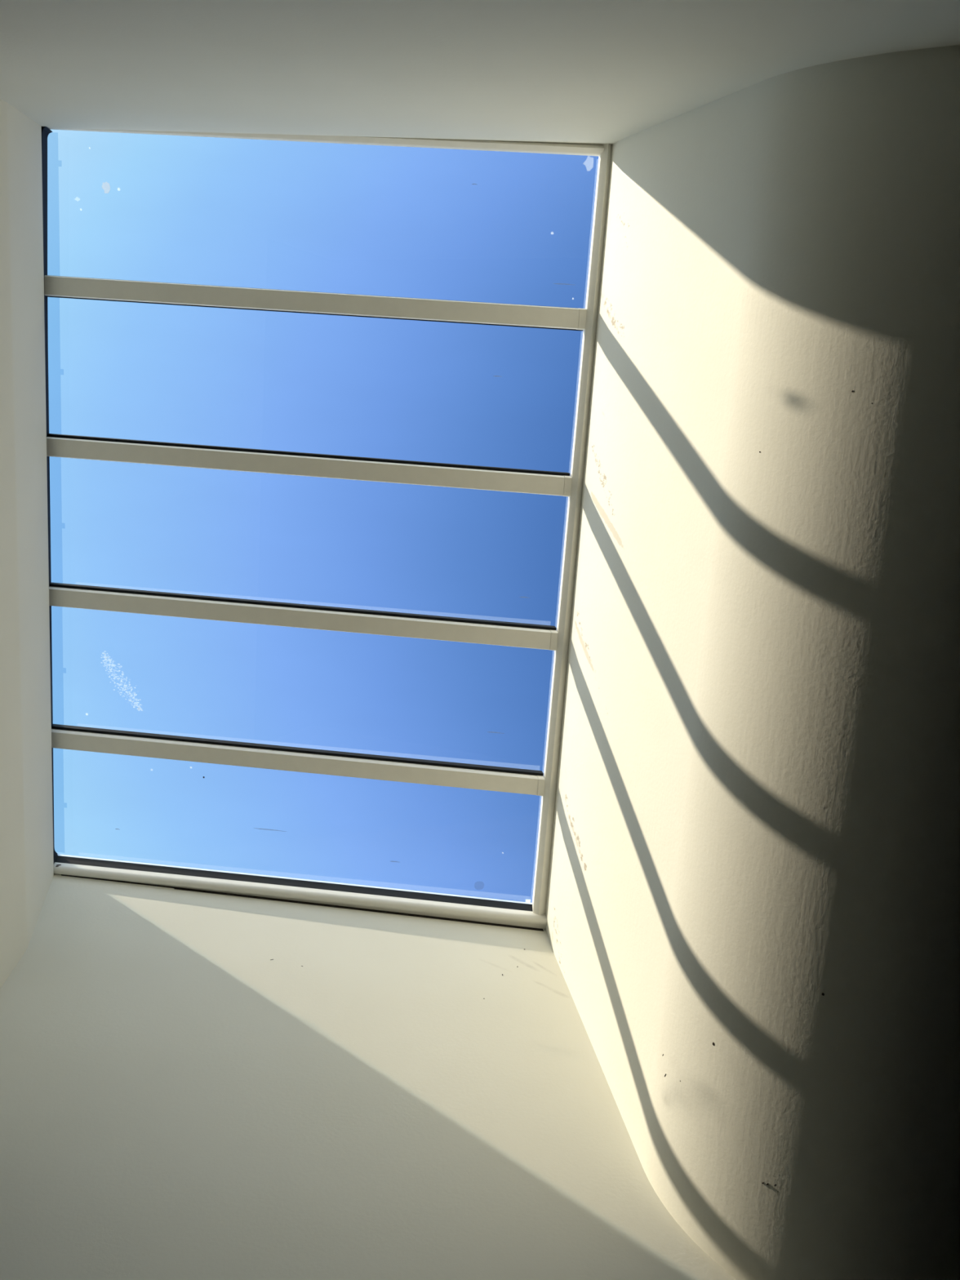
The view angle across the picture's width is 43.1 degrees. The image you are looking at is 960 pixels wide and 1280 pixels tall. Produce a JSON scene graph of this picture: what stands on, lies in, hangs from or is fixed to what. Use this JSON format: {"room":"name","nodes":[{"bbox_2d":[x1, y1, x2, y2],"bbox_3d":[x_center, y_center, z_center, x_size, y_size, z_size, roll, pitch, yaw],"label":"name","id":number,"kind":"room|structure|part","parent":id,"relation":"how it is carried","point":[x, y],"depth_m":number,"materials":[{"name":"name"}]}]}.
{"room":"room with skylight","nodes":[
{"label":"room with skylight","id":0,"kind":"room"},
{"bbox_2d":[0,99,53,988],"bbox_3d":[-1.609,-0.144,3.632,0.354,1.675,3.375,1,-77,-10],"label":"wall","id":1,"kind":"structure","parent":0,"point":[26,813],"depth_m":3.95,"materials":[{"name":"paint"}]},
{"bbox_2d":[0,873,737,1279],"bbox_3d":[1.531,1.417,4.062,6.753,2.693,0.336,1,-77,-10],"label":"wall","id":2,"kind":"structure","parent":0,"point":[194,1085],"depth_m":3.47,"materials":[{"name":"paint"}]},
{"bbox_2d":[0,0,959,144],"bbox_3d":[1.710,-1.463,3.421,6.760,2.751,0.311,0,-77,-10],"label":"wall","id":3,"kind":"structure","parent":0,"point":[601,72],"depth_m":2.62,"materials":[{"name":"paint"}]},
{"bbox_2d":[545,44,959,1279],"bbox_3d":[0.805,0.019,3.353,0.663,2.053,3.267,1,-77,-10],"label":"wall","id":4,"kind":"structure","parent":0,"point":[753,911],"depth_m":2.74,"materials":[{"name":"paint"}]},
{"bbox_2d":[41,126,612,931],"bbox_3d":[-0.630,-0.349,4.360,2.198,0.770,3.078,1,-77,-10],"label":"window","id":5,"kind":"structure","parent":4,"relation":"in","point":[451,907],"depth_m":4.35,"materials":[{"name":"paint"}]},
{"bbox_3d":[-0.703,1.045,4.668,2.167,0.732,0.221,1,-77,-10],"label":"frame rail","id":6,"kind":"part","parent":5,"relation":"part of","materials":[{"name":"metal"}]},
{"bbox_3d":[-0.624,-1.768,4.067,1.987,0.656,0.185,1,-77,-10],"label":"frame rail","id":7,"kind":"part","parent":5,"relation":"part of","materials":[{"name":"metal"}]},
{"bbox_3d":[0.391,-0.359,4.265,0.199,0.158,2.889,2,-77,-10],"label":"frame rail","id":8,"kind":"part","parent":5,"relation":"part of","materials":[{"name":"metal"}]}
]}

